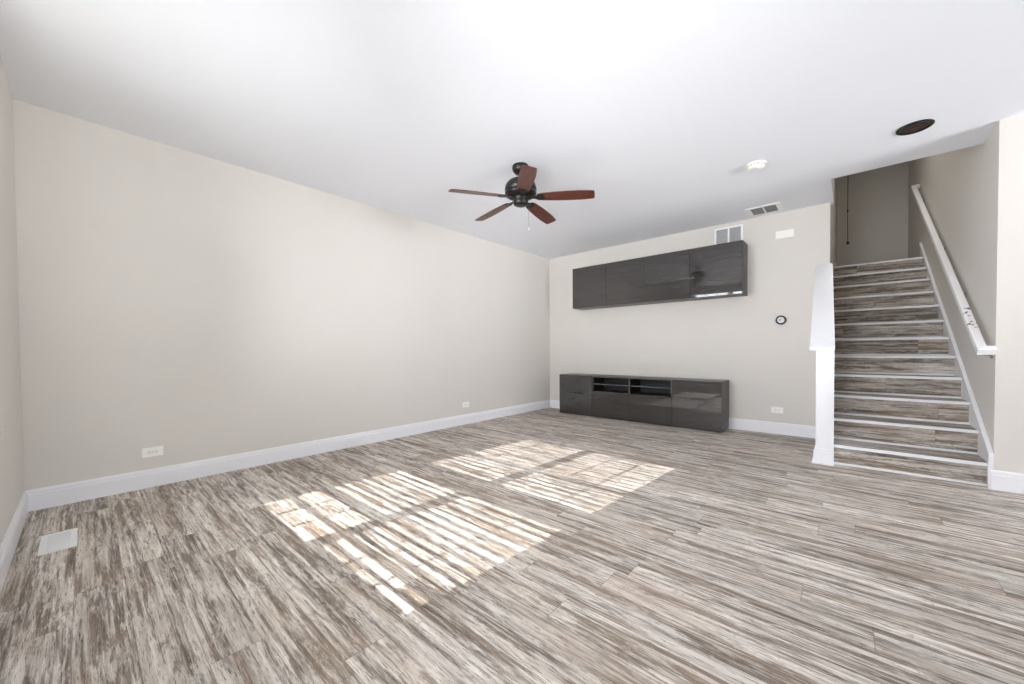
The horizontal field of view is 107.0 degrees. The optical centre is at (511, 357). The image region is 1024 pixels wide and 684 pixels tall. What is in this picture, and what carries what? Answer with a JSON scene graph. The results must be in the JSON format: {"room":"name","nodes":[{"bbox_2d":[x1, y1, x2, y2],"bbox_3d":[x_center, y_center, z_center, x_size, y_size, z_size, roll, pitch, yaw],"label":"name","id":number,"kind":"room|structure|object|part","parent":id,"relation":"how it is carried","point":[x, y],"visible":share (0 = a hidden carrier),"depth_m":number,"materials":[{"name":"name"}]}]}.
{"room":"living room","nodes":[
{"label":"living room","id":0,"kind":"room"},
{"bbox_2d":[0,56,23,545],"bbox_3d":[0.125,-0.288,-0.584,9.000,2.672,0.150,1,1,41],"label":"wall","id":1,"kind":"structure","parent":0,"point":[11,432],"depth_m":2.12,"materials":[{"name":"beige paint"}]},
{"bbox_2d":[0,491,28,592],"bbox_3d":[-1.198,0.963,0.728,5.300,0.140,0.016,1,1,41],"label":"baseboard","id":2,"kind":"structure","parent":1,"relation":"attached to","point":[8,546],"depth_m":1.95,"materials":[{"name":"white paint"}]},
{"bbox_2d":[13,99,549,490],"bbox_3d":[-1.314,-0.376,4.694,0.150,2.672,6.151,1,1,41],"label":"wall","id":3,"kind":"structure","parent":0,"point":[194,306],"depth_m":3.26,"materials":[{"name":"beige paint"}]},
{"bbox_2d":[142,446,162,457],"bbox_3d":[-2.779,0.732,2.930,0.008,0.072,0.120,1,1,41],"label":"wall outlet","id":4,"kind":"object","parent":3,"relation":"attached to","point":[152,451],"visible":1,"depth_m":2.93,"materials":[{"name":"white plastic"}]},
{"bbox_2d":[26,400,549,511],"bbox_3d":[-1.244,0.890,4.663,0.016,0.140,5.851,1,1,41],"label":"baseboard","id":5,"kind":"structure","parent":3,"relation":"attached to","point":[62,494],"depth_m":3.29,"materials":[{"name":"white paint"}]},
{"bbox_2d":[462,402,468,407],"bbox_3d":[-0.652,0.667,5.335,0.008,0.072,0.120,1,1,41],"label":"wall outlet","id":6,"kind":"object","parent":3,"relation":"attached to","point":[464,404],"visible":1,"depth_m":5.33,"materials":[{"name":"white plastic"}]},
{"bbox_2d":[0,408,1023,683],"bbox_3d":[2.519,1.083,2.139,9.300,0.200,7.351,1,1,41],"label":"floor","id":7,"kind":"structure","parent":0,"point":[547,545],"depth_m":1.78,"materials":[{"name":"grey wood"}]},
{"bbox_2d":[37,528,77,555],"bbox_3d":[-2.497,1.012,2.087,0.310,0.006,0.134,1,1,41],"label":"floor vent","id":8,"kind":"object","parent":7,"relation":"in","point":[66,539],"visible":1,"depth_m":2.08,"materials":[{"name":"white metal"}]},
{"bbox_2d":[559,373,601,415],"bbox_3d":[1.136,0.600,6.195,0.599,0.635,0.392,1,1,41],"label":"media cabinet","id":9,"kind":"object","parent":7,"relation":"on","point":[575,388],"visible":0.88,"depth_m":6.04,"materials":[{"name":"black wood"}]},
{"bbox_2d":[592,375,676,425],"bbox_3d":[1.810,0.606,5.599,1.199,0.635,0.392,1,1,41],"label":"media cabinet","id":10,"kind":"object","parent":7,"relation":"on","point":[644,399],"visible":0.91,"depth_m":5.51,"materials":[{"name":"black wood"}]},
{"bbox_3d":[1.463,0.719,5.660,0.594,0.392,0.019,1,1,41],"label":"drawer","id":11,"kind":"part","parent":10,"relation":"part of","materials":[{"name":"black wood"}]},
{"bbox_2d":[595,382,628,385],"bbox_3d":[1.597,0.411,5.801,0.568,0.006,0.339,1,1,41],"label":"glass shelf","id":12,"kind":"object","parent":10,"relation":"attached to","point":[596,383],"depth_m":5.88,"materials":[{"name":"glass"}]},
{"bbox_3d":[1.912,0.724,5.263,0.594,0.392,0.019,1,1,41],"label":"drawer","id":13,"kind":"part","parent":10,"relation":"part of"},
{"bbox_2d":[633,384,670,388],"bbox_3d":[2.039,0.416,5.410,0.568,0.006,0.339,1,1,41],"label":"glass shelf","id":14,"kind":"object","parent":10,"relation":"attached to","point":[668,386],"depth_m":5.47,"materials":[{"name":"glass"}]},
{"bbox_2d":[672,378,728,431],"bbox_3d":[2.484,0.613,5.002,0.599,0.635,0.392,1,1,41],"label":"media cabinet","id":15,"kind":"object","parent":7,"relation":"on","point":[700,404],"visible":1,"depth_m":4.84,"materials":[{"name":"black wood"}]},
{"bbox_2d":[833,242,993,488],"bbox_3d":[4.409,-0.365,4.497,0.978,2.587,3.804,1,1,41],"label":"staircase","id":16,"kind":"structure","parent":7,"relation":"on","point":[905,402],"depth_m":3.79,"materials":[{"name":"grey wood"}]},
{"bbox_3d":[4.766,-0.479,4.180,0.024,2.353,3.802,1,1,41],"label":"skirt moulding","id":17,"kind":"part","parent":16,"relation":"part of","materials":[{"name":"white paint"}]},
{"bbox_2d":[0,0,1023,258],"bbox_3d":[2.501,-1.838,2.085,9.300,0.300,7.351,1,1,41],"label":"ceiling","id":18,"kind":"structure","parent":0,"point":[660,109],"depth_m":2.39,"materials":[{"name":"white paint"}]},
{"bbox_2d":[448,162,594,229],"bbox_3d":[0.071,-1.413,3.397,1.226,0.569,1.233,1,1,41],"label":"ceiling fan","id":19,"kind":"object","parent":18,"relation":"hanging from","point":[521,189],"visible":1,"depth_m":3.29,"materials":[{"name":"brown wood"}]},
{"bbox_3d":[-0.289,-1.391,3.211,0.494,0.006,0.128,-4,14,-23],"label":"blade","id":20,"kind":"part","parent":19,"relation":"part of","materials":[{"name":"brown wood"}]},
{"bbox_3d":[-0.181,-1.400,3.664,0.128,0.006,0.494,-17,8,-40],"label":"blade","id":21,"kind":"part","parent":19,"relation":"part of","materials":[{"name":"brown wood"}]},
{"bbox_3d":[0.109,-1.389,2.969,0.128,0.006,0.494,12,3,-5],"label":"blade","id":22,"kind":"part","parent":19,"relation":"part of","materials":[{"name":"brown wood"}]},
{"bbox_3d":[0.283,-1.404,3.702,0.128,0.006,0.494,-14,-9,30],"label":"blade","id":23,"kind":"part","parent":19,"relation":"part of","materials":[{"name":"brown wood"}]},
{"bbox_3d":[0.463,-1.397,3.272,0.494,0.006,0.128,3,-10,13],"label":"blade","id":24,"kind":"part","parent":19,"relation":"part of","materials":[{"name":"brown wood"}]},
{"bbox_2d":[746,160,766,171],"bbox_3d":[2.163,-1.684,3.357,0.156,0.050,0.156,1,1,41],"label":"smoke detector","id":25,"kind":"object","parent":18,"relation":"attached to","point":[754,166],"visible":1,"depth_m":3.32,"materials":[{"name":"white plastic"}]},
{"bbox_2d":[745,202,783,216],"bbox_3d":[2.963,-1.729,4.447,0.340,0.010,0.323,1,1,41],"label":"ceiling vent","id":26,"kind":"object","parent":18,"relation":"in","point":[774,207],"visible":1,"depth_m":4.44,"materials":[{"name":"white metal"}]},
{"bbox_2d":[895,119,934,135],"bbox_3d":[2.983,-1.699,2.805,0.202,0.010,0.202,1,1,41],"label":"ceiling speaker","id":27,"kind":"object","parent":18,"relation":"in","point":[917,126],"visible":1,"depth_m":2.80,"materials":[{"name":"brown metal"}]},
{"bbox_2d":[549,203,830,425],"bbox_3d":[2.180,-0.415,5.610,3.870,2.672,0.150,1,1,41],"label":"wall","id":28,"kind":"structure","parent":0,"point":[766,364],"depth_m":4.93,"materials":[{"name":"beige paint"}]},
{"bbox_2d":[573,263,611,309],"bbox_3d":[1.305,-1.111,6.065,0.598,0.642,0.302,1,1,41],"label":"upper cabinet","id":29,"kind":"object","parent":28,"relation":"attached to","point":[589,283],"visible":0.92,"depth_m":5.95,"materials":[{"name":"black wood"}]},
{"bbox_2d":[606,249,693,306],"bbox_3d":[1.979,-1.104,5.469,1.198,0.642,0.302,1,1,41],"label":"upper cabinet","id":30,"kind":"object","parent":28,"relation":"attached to","point":[660,278],"visible":0.93,"depth_m":5.32,"materials":[{"name":"black wood"}]},
{"bbox_3d":[1.662,-1.103,5.560,0.595,0.638,0.019,1,1,41],"label":"door","id":31,"kind":"part","parent":30,"relation":"part of","materials":[{"name":"black wood"}]},
{"bbox_3d":[2.108,-1.099,5.165,0.595,0.638,0.019,1,1,41],"label":"door","id":32,"kind":"part","parent":30,"relation":"part of","materials":[{"name":"black wood"}]},
{"bbox_2d":[550,400,815,437],"bbox_3d":[2.112,0.852,5.589,3.816,0.140,0.016,1,1,41],"label":"baseboard","id":33,"kind":"structure","parent":28,"relation":"attached to","point":[806,431],"depth_m":4.65,"materials":[{"name":"white paint"}]},
{"bbox_2d":[690,240,747,299],"bbox_3d":[2.653,-1.097,4.872,0.598,0.642,0.302,1,1,41],"label":"upper cabinet","id":34,"kind":"object","parent":28,"relation":"attached to","point":[718,270],"visible":1,"depth_m":4.74,"materials":[{"name":"black wood"}]},
{"bbox_2d":[715,224,742,244],"bbox_3d":[2.811,-1.562,4.916,0.327,0.260,0.010,1,1,41],"label":"air vent","id":35,"kind":"object","parent":28,"relation":"in","point":[732,233],"visible":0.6,"depth_m":4.91,"materials":[{"name":"white metal"}]},
{"bbox_2d":[771,407,782,412],"bbox_3d":[3.224,0.642,4.605,0.120,0.072,0.008,1,1,41],"label":"wall outlet","id":36,"kind":"object","parent":28,"relation":"attached to","point":[773,409],"visible":1,"depth_m":4.61,"materials":[{"name":"white plastic"}]},
{"bbox_2d":[775,316,786,324],"bbox_3d":[3.235,-0.447,4.555,0.108,0.108,0.030,1,1,41],"label":"thermostat","id":37,"kind":"object","parent":28,"relation":"attached to","point":[780,320],"visible":1,"depth_m":4.54,"materials":[{"name":"white plastic"}]},
{"bbox_2d":[776,229,794,239],"bbox_3d":[3.250,-1.463,4.509,0.180,0.096,0.042,1,1,41],"label":"door chime","id":38,"kind":"object","parent":28,"relation":"attached to","point":[789,233],"visible":1,"depth_m":4.49,"materials":[{"name":"white plastic"}]},
{"bbox_2d":[810,263,834,465],"bbox_3d":[3.151,-0.047,3.831,0.175,1.991,1.243,1,1,40],"label":"wall","id":39,"kind":"structure","parent":0,"point":[822,339],"depth_m":3.40,"materials":[{"name":"white paint"}]},
{"bbox_2d":[830,178,836,266],"bbox_3d":[4.684,-1.555,5.634,0.132,4.920,5.115,1,1,41],"label":"wall","id":40,"kind":"structure","parent":0,"point":[833,248],"depth_m":6.14,"materials":[{"name":"beige paint"}]},
{"bbox_2d":[836,161,908,265],"bbox_3d":[6.851,-1.598,7.231,1.262,4.920,0.150,1,1,41],"label":"wall","id":41,"kind":"structure","parent":0,"point":[878,198],"depth_m":7.14,"materials":[{"name":"beige paint"}]},
{"bbox_2d":[833,258,922,272],"bbox_3d":[6.120,-1.328,6.422,0.980,0.212,2.039,1,1,41],"label":"floor","id":42,"kind":"structure","parent":0,"point":[922,258],"depth_m":5.70,"materials":[{"name":"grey wood"}]},
{"bbox_2d":[908,114,1023,473],"bbox_3d":[5.393,-1.543,4.743,0.150,4.920,5.510,1,1,41],"label":"wall","id":43,"kind":"structure","parent":0,"point":[973,196],"depth_m":2.91,"materials":[{"name":"beige paint"}]},
{"bbox_2d":[911,184,996,357],"bbox_3d":[4.816,-1.310,4.277,0.092,2.569,4.127,1,1,41],"label":"handrail","id":44,"kind":"object","parent":43,"relation":"attached to","point":[976,337],"visible":1,"depth_m":3.45,"materials":[{"name":"white paint"}]},
{"bbox_2d":[990,470,1023,493],"bbox_3d":[3.577,0.896,2.718,0.182,0.140,0.016,1,1,41],"label":"baseboard","id":45,"kind":"structure","parent":43,"relation":"attached to","point":[999,480],"depth_m":2.72,"materials":[{"name":"white paint"}]},
{"bbox_3d":[5.095,-4.060,5.217,1.262,0.100,5.405,1,1,41],"label":"ceiling","id":46,"kind":"structure","parent":0,"visible":0},
{"bbox_2d":[846,188,848,244],"bbox_3d":[5.860,-3.005,6.598,0.048,2.070,0.048,1,1,41],"label":"pull cord","id":47,"kind":"object","parent":46,"relation":"hanging from","point":[847,242],"visible":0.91,"depth_m":6.61,"materials":[{"name":"black metal"}]}
]}

